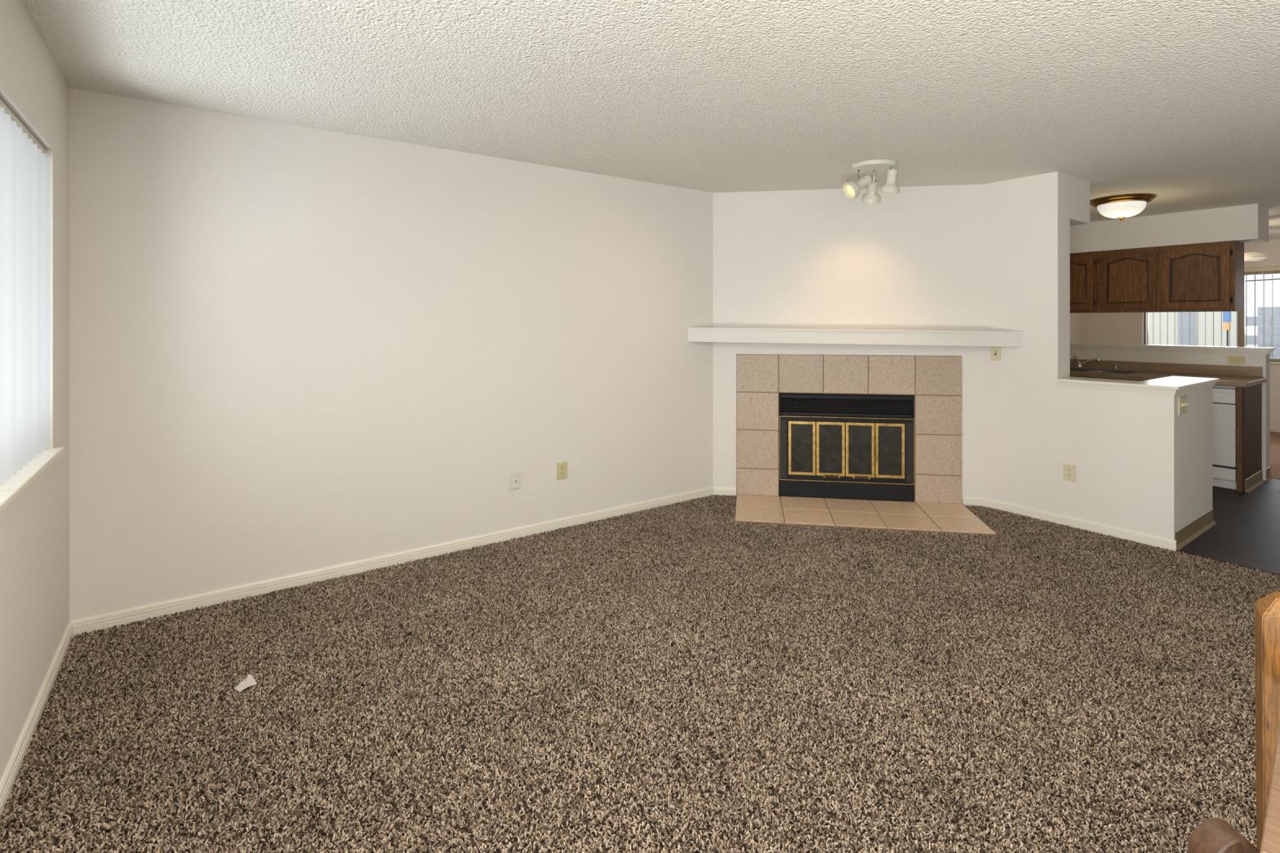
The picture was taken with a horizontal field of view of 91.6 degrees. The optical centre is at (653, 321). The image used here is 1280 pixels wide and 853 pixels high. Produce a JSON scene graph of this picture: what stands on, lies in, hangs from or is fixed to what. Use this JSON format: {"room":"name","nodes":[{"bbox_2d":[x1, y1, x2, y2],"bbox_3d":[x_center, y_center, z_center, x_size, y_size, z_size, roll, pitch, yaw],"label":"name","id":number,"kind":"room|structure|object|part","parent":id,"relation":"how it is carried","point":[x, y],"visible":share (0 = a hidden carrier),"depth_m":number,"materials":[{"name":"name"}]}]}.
{"room":"living room","nodes":[
{"label":"living room","id":0,"kind":"room"},
{"bbox_2d":[0,0,69,781],"bbox_3d":[-1.016,0.250,0.474,0.150,2.590,5.600,0,0,-36],"label":"wall","id":1,"kind":"structure","parent":0,"point":[34,527],"depth_m":2.25,"materials":[{"name":"white paint"}]},
{"bbox_2d":[0,98,49,485],"bbox_3d":[-1.625,-0.094,1.364,0.077,1.163,2.635,0,0,-36],"label":"vertical blind","id":2,"kind":"object","parent":1,"relation":"attached to","point":[24,166],"visible":1,"depth_m":2.10,"materials":[{"name":"white plastic"}]},
{"bbox_3d":[-1.624,-0.659,1.364,0.044,0.034,2.635,0,0,-36],"label":"head rail","id":3,"kind":"part","parent":2,"relation":"part of","materials":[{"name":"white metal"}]},
{"bbox_2d":[0,447,63,512],"bbox_3d":[-1.625,-0.080,1.363,0.147,1.200,2.655,0,0,-36],"label":"window sill","id":4,"kind":"structure","parent":1,"relation":"in","point":[12,488],"depth_m":2.02,"materials":[{"name":"white paint"}]},
{"bbox_2d":[0,621,72,820],"bbox_3d":[-0.950,1.373,0.522,0.013,0.072,5.600,0,0,-36],"label":"baseboard","id":5,"kind":"structure","parent":1,"relation":"attached to","point":[11,771],"depth_m":2.11,"materials":[{"name":"beige paint"}]},
{"bbox_2d":[69,88,1086,621],"bbox_3d":[1.979,0.250,6.228,11.780,2.590,0.150,0,0,-36],"label":"wall","id":6,"kind":"structure","parent":0,"point":[294,348],"depth_m":3.42,"materials":[{"name":"white paint"}]},
{"bbox_2d":[71,486,713,636],"bbox_3d":[-1.061,1.373,3.903,3.828,0.072,0.013,0,0,-36],"label":"baseboard","id":7,"kind":"structure","parent":6,"relation":"attached to","point":[87,624],"depth_m":3.43,"materials":[{"name":"beige paint"}]},
{"bbox_2d":[508,471,520,490],"bbox_3d":[-0.897,1.030,4.021,0.079,0.112,0.015,0,0,-36],"label":"cable plate","id":8,"kind":"object","parent":6,"relation":"attached to","point":[514,478],"visible":1,"depth_m":4.02,"materials":[{"name":"white plastic"}]},
{"bbox_2d":[556,461,567,479],"bbox_3d":[-0.622,1.013,4.226,0.078,0.114,0.009,0,0,-36],"label":"wall outlet","id":9,"kind":"object","parent":6,"relation":"attached to","point":[562,468],"visible":1,"depth_m":4.22,"materials":[{"name":"beige plastic"}]},
{"bbox_2d":[0,494,1279,852],"bbox_3d":[1.176,1.477,2.077,5.282,0.136,5.600,0,0,-36],"label":"floor","id":10,"kind":"structure","parent":0,"point":[685,677],"depth_m":2.29,"materials":[{"name":"brown carpet"}]},
{"bbox_2d":[235,675,257,692],"bbox_3d":[-1.564,1.383,2.379,0.074,0.013,0.075,0,0,29],"label":"paper scrap","id":11,"kind":"object","parent":10,"relation":"on","point":[249,681],"visible":1,"depth_m":2.38,"materials":[{"name":"grey paper"}]},
{"bbox_2d":[734,494,996,536],"bbox_3d":[1.458,1.397,4.531,1.712,0.021,0.676,0,0,9],"label":"hearth","id":12,"kind":"object","parent":10,"relation":"on","point":[925,517],"visible":1,"depth_m":4.47,"materials":[{"name":"brown tile"}]},
{"bbox_2d":[1187,591,1279,852],"bbox_3d":[1.070,0.976,1.042,0.710,0.866,0.186,0,0,-42],"label":"wooden railing","id":13,"kind":"object","parent":10,"relation":"on","point":[1213,835],"visible":1,"depth_m":1.24,"materials":[{"name":"orange wood"}]},
{"bbox_3d":[0.807,1.062,0.876,0.078,0.696,0.042,0,0,0],"label":"round post","id":14,"kind":"part","parent":13,"relation":"part of","materials":[{"name":"brown wood"}]},
{"bbox_3d":[1.284,0.976,1.259,0.088,0.866,0.088,0,0,37],"label":"newel post","id":15,"kind":"part","parent":13,"relation":"part of","materials":[{"name":"orange wood"}]},
{"bbox_3d":[1.060,0.711,0.982,0.614,0.032,0.110,0,0,-42],"label":"flat rail","id":16,"kind":"part","parent":13,"relation":"part of","materials":[{"name":"brown wood"}]},
{"bbox_2d":[21,0,1279,239],"bbox_3d":[3.677,-1.120,3.908,11.780,0.150,5.900,0,0,-36],"label":"ceiling","id":17,"kind":"structure","parent":0,"point":[1177,102],"depth_m":2.70,"materials":[{"name":"white paint"}]},
{"bbox_2d":[842,159,899,204],"bbox_3d":[1.453,-0.920,4.139,0.344,0.248,0.300,0,0,-36],"label":"ceiling spotlight","id":18,"kind":"object","parent":17,"relation":"attached to","point":[851,189],"visible":1,"depth_m":4.11,"materials":[{"name":"white metal"}]},
{"bbox_3d":[1.317,-0.875,4.140,0.072,0.070,0.071,0,0,-36],"label":"bulb","id":19,"kind":"part","parent":18,"relation":"part of","materials":[{"name":"glass"}]},
{"bbox_3d":[1.487,-0.977,4.199,0.012,0.076,0.026,0,0,-22],"label":"stem","id":20,"kind":"part","parent":18,"relation":"part of","materials":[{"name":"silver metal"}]},
{"bbox_2d":[1089,193,1155,221],"bbox_3d":[3.978,-0.948,5.290,0.464,0.194,0.464,0,0,-36],"label":"dome light","id":21,"kind":"object","parent":17,"relation":"attached to","point":[1121,206],"visible":0.99,"depth_m":5.17,"materials":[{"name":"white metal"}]},
{"bbox_3d":[3.978,-0.941,5.290,0.340,0.112,0.340,0,0,-36],"label":"lamp shade","id":22,"kind":"part","parent":21,"relation":"part of","materials":[{"name":"white glass"}]},
{"bbox_2d":[1070,203,1268,253],"bbox_3d":[4.775,-0.890,6.632,0.430,0.310,2.500,0,0,-36],"label":"soffit","id":23,"kind":"object","parent":17,"relation":"attached to","point":[1243,224],"depth_m":5.95,"materials":[{"name":"white paint"}]},
{"bbox_2d":[1070,251,1097,313],"bbox_3d":[4.599,-0.415,6.821,0.350,0.636,0.546,0,0,-36],"label":"upper cabinet","id":24,"kind":"object","parent":23,"relation":"attached to","point":[1083,266],"visible":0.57,"depth_m":6.59,"materials":[{"name":"brown wood"}]},
{"bbox_3d":[4.466,-0.416,6.719,0.009,0.443,0.355,0,0,-36],"label":"raised panel","id":25,"kind":"part","parent":24,"relation":"part of","materials":[{"name":"brown wood"}]},
{"bbox_2d":[1097,240,1244,312],"bbox_3d":[5.080,-0.415,6.164,0.350,0.636,1.074,0,0,-36],"label":"upper cabinet","id":26,"kind":"object","parent":23,"relation":"attached to","point":[1201,277],"visible":1,"depth_m":5.99,"materials":[{"name":"brown wood"}]},
{"bbox_3d":[4.785,-0.416,6.283,0.009,0.443,0.335,0,0,-36],"label":"raised panel","id":27,"kind":"part","parent":26,"relation":"part of","materials":[{"name":"brown wood"}]},
{"bbox_3d":[4.787,-0.411,6.284,0.019,0.573,0.475,0,0,-36],"label":"door","id":28,"kind":"part","parent":26,"relation":"part of","materials":[{"name":"brown wood"}]},
{"bbox_3d":[5.096,-0.416,5.859,0.009,0.443,0.357,0,0,-36],"label":"raised panel","id":29,"kind":"part","parent":26,"relation":"part of","materials":[{"name":"brown wood"}]},
{"bbox_3d":[5.097,-0.411,5.860,0.019,0.573,0.497,0,0,-36],"label":"door","id":30,"kind":"part","parent":26,"relation":"part of","materials":[{"name":"brown wood"}]},
{"bbox_2d":[1244,250,1266,261],"bbox_3d":[6.181,-0.807,6.900,0.883,0.475,0.883,0,0,-45],"label":"ceiling light","id":31,"kind":"object","parent":17,"relation":"hanging from","point":[1253,255],"visible":0.03,"depth_m":6.51,"materials":[{"name":"white glass"}]},
{"bbox_3d":[6.181,-0.700,6.567,0.127,0.043,0.505,0,0,0],"label":"blade","id":32,"kind":"part","parent":31,"relation":"part of","materials":[{"name":"white plastic"}]},
{"bbox_3d":[6.513,-0.700,6.900,0.505,0.043,0.127,0,0,0],"label":"blade","id":33,"kind":"part","parent":31,"relation":"part of","materials":[{"name":"white plastic"}]},
{"bbox_2d":[712,184,984,503],"bbox_3d":[1.500,0.250,4.911,2.054,2.590,0.060,0,0,9],"label":"wall","id":34,"kind":"structure","parent":0,"point":[913,259],"depth_m":4.88,"materials":[{"name":"white paint"}]},
{"bbox_2d":[713,486,736,497],"bbox_3d":[0.571,1.373,5.018,0.186,0.072,0.013,0,0,9],"label":"baseboard","id":35,"kind":"structure","parent":34,"relation":"attached to","point":[731,491],"depth_m":5.01,"materials":[{"name":"beige paint"}]},
{"bbox_2d":[778,392,914,502],"bbox_3d":[1.535,0.980,5.078,1.019,0.821,0.500,0,0,9],"label":"fireplace insert","id":36,"kind":"object","parent":34,"relation":"in","point":[836,446],"visible":0.97,"depth_m":4.87,"materials":[{"name":"black metal"}]},
{"bbox_3d":[1.171,0.999,4.917,0.209,0.422,0.012,0,0,9],"label":"door","id":37,"kind":"part","parent":36,"relation":"part of","materials":[{"name":"black glass"}]},
{"bbox_3d":[1.171,0.999,4.920,0.168,0.381,0.002,0,0,9],"label":"glass","id":38,"kind":"part","parent":36,"relation":"part of","materials":[{"name":"black glass"}]},
{"bbox_3d":[1.388,0.999,4.887,0.175,0.381,0.002,0,0,9],"label":"glass","id":39,"kind":"part","parent":36,"relation":"part of","materials":[{"name":"black glass"}]},
{"bbox_3d":[1.388,0.999,4.884,0.216,0.422,0.012,0,0,9],"label":"door","id":40,"kind":"part","parent":36,"relation":"part of","materials":[{"name":"black glass"}]},
{"bbox_3d":[1.389,1.211,4.857,0.104,0.018,0.019,0,0,9],"label":"handle","id":41,"kind":"part","parent":36,"relation":"part of","materials":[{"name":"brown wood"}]},
{"bbox_2d":[780,394,912,400],"bbox_3d":[1.506,0.594,4.888,0.999,0.029,0.024,0,0,9],"label":"hood","id":42,"kind":"object","parent":36,"relation":"attached to","point":[783,397],"depth_m":4.88,"materials":[{"name":"black metal"}]},
{"bbox_3d":[1.505,1.003,4.881,1.011,0.500,0.018,0,0,9],"label":"door frame","id":43,"kind":"part","parent":36,"relation":"part of","materials":[{"name":"black metal"}]},
{"bbox_3d":[1.505,1.323,4.885,1.015,0.128,0.030,0,0,9],"label":"panel","id":44,"kind":"part","parent":36,"relation":"part of","materials":[{"name":"black metal"}]},
{"bbox_3d":[1.503,1.004,4.872,1.015,0.508,0.008,0,0,9],"label":"brass trim","id":45,"kind":"part","parent":36,"relation":"part of","materials":[{"name":"gold metal"}]},
{"bbox_3d":[1.608,0.999,4.850,0.216,0.422,0.012,0,0,9],"label":"door","id":46,"kind":"part","parent":36,"relation":"part of","materials":[{"name":"black glass"}]},
{"bbox_3d":[1.609,0.999,4.853,0.175,0.381,0.002,0,0,9],"label":"glass","id":47,"kind":"part","parent":36,"relation":"part of","materials":[{"name":"black glass"}]},
{"bbox_3d":[1.611,1.211,4.823,0.104,0.018,0.019,0,0,9],"label":"handle","id":48,"kind":"part","parent":36,"relation":"part of","materials":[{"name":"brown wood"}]},
{"bbox_3d":[1.829,0.999,4.816,0.216,0.422,0.012,0,0,9],"label":"door","id":49,"kind":"part","parent":36,"relation":"part of","materials":[{"name":"black glass"}]},
{"bbox_3d":[1.829,0.999,4.819,0.175,0.381,0.002,0,0,9],"label":"glass","id":50,"kind":"part","parent":36,"relation":"part of","materials":[{"name":"black glass"}]},
{"bbox_2d":[736,354,961,503],"bbox_3d":[1.507,0.828,4.872,1.705,1.134,0.016,0,0,9],"label":"tile surround","id":51,"kind":"object","parent":34,"relation":"attached to","point":[935,382],"visible":1,"depth_m":4.86,"materials":[{"name":"brown tile"}]},
{"bbox_2d":[686,327,1023,346],"bbox_3d":[1.480,0.113,4.782,2.448,0.138,0.199,0,0,9],"label":"mantel shelf","id":52,"kind":"object","parent":34,"relation":"attached to","point":[797,335],"visible":1,"depth_m":4.68,"materials":[{"name":"white paint"}]},
{"bbox_2d":[962,497,984,507],"bbox_3d":[2.432,1.373,4.731,0.157,0.072,0.013,0,0,9],"label":"baseboard","id":53,"kind":"structure","parent":34,"relation":"attached to","point":[975,501],"depth_m":4.73,"materials":[{"name":"beige paint"}]},
{"bbox_2d":[1070,175,1089,225],"bbox_3d":[2.542,-0.890,5.337,0.366,0.310,1.953,0,0,-36],"label":"soffit","id":54,"kind":"structure","parent":0,"point":[1079,188],"depth_m":4.55,"materials":[{"name":"white paint"}]},
{"bbox_2d":[984,171,1212,540],"bbox_3d":[2.763,0.250,5.103,0.853,2.590,2.591,0,0,-36],"label":"wall","id":55,"kind":"structure","parent":0,"point":[1142,466],"depth_m":4.36,"materials":[{"name":"white paint"}]},
{"bbox_2d":[991,346,1000,360],"bbox_3d":[2.554,0.235,4.651,0.018,0.112,0.074,0,0,-36],"label":"switch","id":56,"kind":"object","parent":55,"relation":"attached to","point":[995,350],"visible":0.92,"depth_m":4.65,"materials":[{"name":"beige plastic"}]},
{"bbox_2d":[1063,463,1075,482],"bbox_3d":[2.847,1.034,4.258,0.009,0.114,0.078,0,0,-36],"label":"wall outlet","id":57,"kind":"object","parent":55,"relation":"attached to","point":[1069,470],"visible":1,"depth_m":4.25,"materials":[{"name":"beige plastic"}]},
{"bbox_2d":[984,497,1176,551],"bbox_3d":[2.845,1.373,4.257,0.013,0.072,1.151,0,0,-36],"label":"baseboard","id":58,"kind":"structure","parent":55,"relation":"attached to","point":[1171,544],"depth_m":4.17,"materials":[{"name":"beige paint"}]},
{"bbox_2d":[1056,376,1219,395],"bbox_3d":[3.354,0.423,4.308,0.924,0.057,0.666,0,0,-36],"label":"trim","id":59,"kind":"structure","parent":55,"relation":"attached to","point":[1170,385],"depth_m":4.08,"materials":[{"name":"beige paint"}]},
{"bbox_2d":[1177,395,1188,415],"bbox_3d":[3.320,0.523,3.895,0.165,0.114,0.018,0,0,-36],"label":"light switch","id":60,"kind":"object","parent":55,"relation":"attached to","point":[1182,400],"visible":1,"depth_m":3.88,"materials":[{"name":"beige plastic"}]},
{"bbox_2d":[1174,508,1216,550],"bbox_3d":[3.539,1.346,4.052,0.841,0.105,0.022,0,0,-36],"label":"baseboard","id":61,"kind":"structure","parent":55,"relation":"attached to","point":[1184,535],"depth_m":4.03,"materials":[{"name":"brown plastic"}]},
{"bbox_2d":[1070,348,1270,480],"bbox_3d":[4.681,0.917,6.532,0.160,1.256,2.550,0,0,-36],"label":"wall","id":62,"kind":"structure","parent":0,"point":[1263,361],"depth_m":5.78,"materials":[{"name":"white paint"}]},
{"bbox_2d":[1070,359,1262,377],"bbox_3d":[4.601,0.445,6.486,0.020,0.092,2.529,0,0,-36],"label":"backsplash","id":63,"kind":"structure","parent":62,"relation":"attached to","point":[1216,370],"depth_m":5.94,"materials":[{"name":"laminate"}]},
{"bbox_2d":[1070,342,1275,355],"bbox_3d":[4.689,0.260,6.520,0.220,0.059,2.580,0,0,-36],"label":"trim","id":64,"kind":"structure","parent":62,"relation":"on","point":[1162,348],"depth_m":5.96,"materials":[{"name":"beige paint"}]},
{"bbox_2d":[1227,355,1244,364],"bbox_3d":[5.252,0.346,5.607,0.009,0.074,0.114,0,0,-36],"label":"wall outlet","id":65,"kind":"object","parent":62,"relation":"attached to","point":[1231,359],"visible":1,"depth_m":5.61,"materials":[{"name":"beige plastic"}]},
{"bbox_2d":[1266,466,1273,480],"bbox_3d":[5.440,1.346,5.494,0.160,0.105,0.022,0,0,-36],"label":"baseboard","id":66,"kind":"structure","parent":62,"relation":"attached to","point":[1268,477],"depth_m":5.49,"materials":[{"name":"brown plastic"}]},
{"bbox_2d":[1086,239,1279,427],"bbox_3d":[8.369,0.250,7.341,0.150,2.590,5.600,0,0,-36],"label":"wall","id":67,"kind":"structure","parent":0,"point":[1101,327],"depth_m":9.06,"materials":[{"name":"white paint"}]},
{"bbox_2d":[1143,270,1279,364],"bbox_3d":[7.865,-0.060,7.963,0.130,1.190,2.600,0,0,-36],"label":"window","id":68,"kind":"structure","parent":67,"relation":"in","point":[1242,314],"depth_m":8.17,"materials":[{"name":"beige metal"}]},
{"bbox_2d":[1145,312,1146,344],"bbox_3d":[7.087,0.099,8.933,0.088,0.444,0.010,0,0,-36],"label":"vertical blind","id":69,"kind":"object","parent":68,"relation":"attached to","point":[1145,313],"depth_m":8.94,"materials":[{"name":"beige plastic"}]},
{"bbox_2d":[1152,312,1154,344],"bbox_3d":[7.137,0.098,8.864,0.088,0.441,0.009,0,0,-36],"label":"vertical blind","id":70,"kind":"object","parent":68,"relation":"attached to","point":[1153,313],"depth_m":8.89,"materials":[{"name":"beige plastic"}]},
{"bbox_2d":[1244,266,1279,347],"bbox_3d":[7.796,-0.187,7.964,0.088,1.023,0.325,0,0,-36],"label":"vertical blind","id":71,"kind":"object","parent":68,"relation":"attached to","point":[1262,268],"depth_m":7.96,"materials":[{"name":"beige plastic"}]},
{"bbox_3d":[7.820,-0.675,7.931,0.050,0.050,2.600,0,0,-36],"label":"head rail","id":72,"kind":"part","parent":71,"relation":"part of","materials":[{"name":"beige plastic"}]},
{"bbox_2d":[1270,426,1279,432],"bbox_3d":[8.304,1.373,7.293,0.013,0.072,5.600,0,0,-36],"label":"baseboard","id":73,"kind":"structure","parent":67,"relation":"attached to","point":[1272,428],"depth_m":7.88,"materials":[{"name":"beige paint"}]},
{"bbox_2d":[1176,431,1279,575],"bbox_3d":[5.808,1.470,5.467,6.198,0.150,5.600,0,0,-36],"label":"floor","id":74,"kind":"structure","parent":0,"point":[1246,532],"depth_m":4.21,"materials":[{"name":"black"}]},
{"bbox_2d":[1070,376,1142,381],"bbox_3d":[4.127,0.963,6.531,0.626,0.865,1.858,0,0,-36],"label":"base cabinet","id":75,"kind":"object","parent":74,"relation":"on","point":[1070,376],"visible":0.02,"depth_m":5.86,"materials":[{"name":"brown wood"}]},
{"bbox_2d":[1070,359,1266,386],"bbox_3d":[4.339,0.465,6.277,0.690,0.132,2.555,0,0,-36],"label":"countertop","id":76,"kind":"structure","parent":75,"relation":"on","point":[1228,375],"depth_m":5.81,"materials":[{"name":"laminate"}]},
{"bbox_2d":[1073,355,1100,368],"bbox_3d":[4.465,0.421,6.423,0.067,0.128,0.280,0,0,-11],"label":"faucet","id":77,"kind":"object","parent":76,"relation":"on","point":[1079,365],"visible":1,"depth_m":6.46,"materials":[{"name":"silver metal"}]},
{"bbox_3d":[4.477,0.428,6.404,0.026,0.095,0.212,0,0,-16],"label":"spout","id":78,"kind":"part","parent":77,"relation":"part of","materials":[{"name":"silver metal"}]},
{"bbox_2d":[1070,367,1147,374],"bbox_3d":[4.390,0.568,6.214,0.515,0.166,0.750,0,0,-36],"label":"sink","id":79,"kind":"object","parent":76,"relation":"in","point":[1081,370],"visible":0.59,"depth_m":6.22,"materials":[{"name":"silver metal"}]},
{"bbox_2d":[1070,368,1094,371],"bbox_3d":[4.262,0.571,6.346,0.411,0.160,0.332,0,0,-36],"label":"basin","id":80,"kind":"object","parent":79,"relation":"in","point":[1071,369],"depth_m":6.44,"materials":[{"name":"silver metal"}]},
{"bbox_2d":[1092,369,1135,373],"bbox_3d":[4.477,0.571,6.052,0.411,0.160,0.332,0,0,-36],"label":"basin","id":81,"kind":"object","parent":79,"relation":"in","point":[1110,371],"depth_m":6.19,"materials":[{"name":"silver metal"}]},
{"bbox_2d":[1112,364,1117,369],"bbox_3d":[4.635,0.454,6.247,0.048,0.063,0.047,0,0,-36],"label":"soap dispenser","id":82,"kind":"object","parent":79,"relation":"on","point":[1115,366],"visible":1,"depth_m":6.23,"materials":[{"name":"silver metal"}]},
{"bbox_2d":[1212,385,1236,489],"bbox_3d":[4.842,0.964,5.528,0.621,0.854,0.591,0,0,-36],"label":"dishwasher","id":83,"kind":"object","parent":74,"relation":"on","point":[1224,397],"visible":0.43,"depth_m":5.18,"materials":[{"name":"white metal"}]},
{"bbox_3d":[4.639,1.269,5.380,0.044,0.096,0.591,0,0,-36],"label":"panel","id":84,"kind":"part","parent":83,"relation":"part of","materials":[{"name":"white metal"}]},
{"bbox_3d":[4.650,1.358,5.387,0.018,0.066,0.591,0,0,-36],"label":"kick plate","id":85,"kind":"part","parent":83,"relation":"part of","materials":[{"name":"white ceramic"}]},
{"bbox_3d":[4.638,0.945,5.378,0.048,0.516,0.591,0,0,-36],"label":"door","id":86,"kind":"part","parent":83,"relation":"part of","materials":[{"name":"white metal"}]},
{"bbox_3d":[4.633,0.618,5.375,0.058,0.122,0.591,0,0,-36],"label":"control panel","id":87,"kind":"part","parent":83,"relation":"part of","materials":[{"name":"white plastic"}]},
{"bbox_2d":[1236,383,1264,493],"bbox_3d":[5.061,0.964,5.267,0.596,0.868,0.074,0,0,-36],"label":"cabinet end panel","id":88,"kind":"object","parent":74,"relation":"on","point":[1249,399],"visible":0.94,"depth_m":5.17,"materials":[{"name":"brown wood"}]},
{"label":"outside","id":89,"kind":"structure","parent":0,"visible":0},
{"bbox_3d":[18.818,1.895,17.218,28.360,0.200,26.000,0,0,-36],"label":"ground","id":90,"kind":"structure","parent":89,"visible":0},
{"bbox_2d":[1148,311,1236,346],"bbox_3d":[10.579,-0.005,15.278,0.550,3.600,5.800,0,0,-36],"label":"building","id":91,"kind":"structure","parent":90,"relation":"on","point":[1193,315],"depth_m":13.50,"materials":[{"name":"white paint"}]},
{"bbox_3d":[11.640,0.695,13.582,0.040,2.100,0.290,0,0,-36],"label":"door","id":92,"kind":"part","parent":91,"relation":"part of","materials":[{"name":"white"}]},
{"bbox_2d":[1222,311,1231,346],"bbox_3d":[9.360,0.720,10.148,0.040,2.150,0.100,0,0,-36],"label":"cloth banner","id":93,"kind":"object","parent":90,"relation":"on","point":[1225,314],"visible":0.41,"depth_m":10.14,"materials":[{"name":"multicoloured"}]},
{"bbox_2d":[1246,306,1279,358],"bbox_3d":[13.925,0.752,9.943,0.150,2.087,6.597,0,0,-36],"label":"wall","id":94,"kind":"structure","parent":90,"relation":"on","point":[1268,310],"depth_m":12.28,"materials":[{"name":"white"}]},
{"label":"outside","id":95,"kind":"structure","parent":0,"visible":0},
{"bbox_2d":[1246,278,1279,281],"bbox_3d":[11.888,-1.060,10.907,0.024,0.610,6.003,0,0,-36],"label":"overhead cable","id":96,"kind":"object","parent":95,"point":[1274,278],"visible":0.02,"depth_m":11.61,"materials":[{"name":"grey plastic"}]}
]}

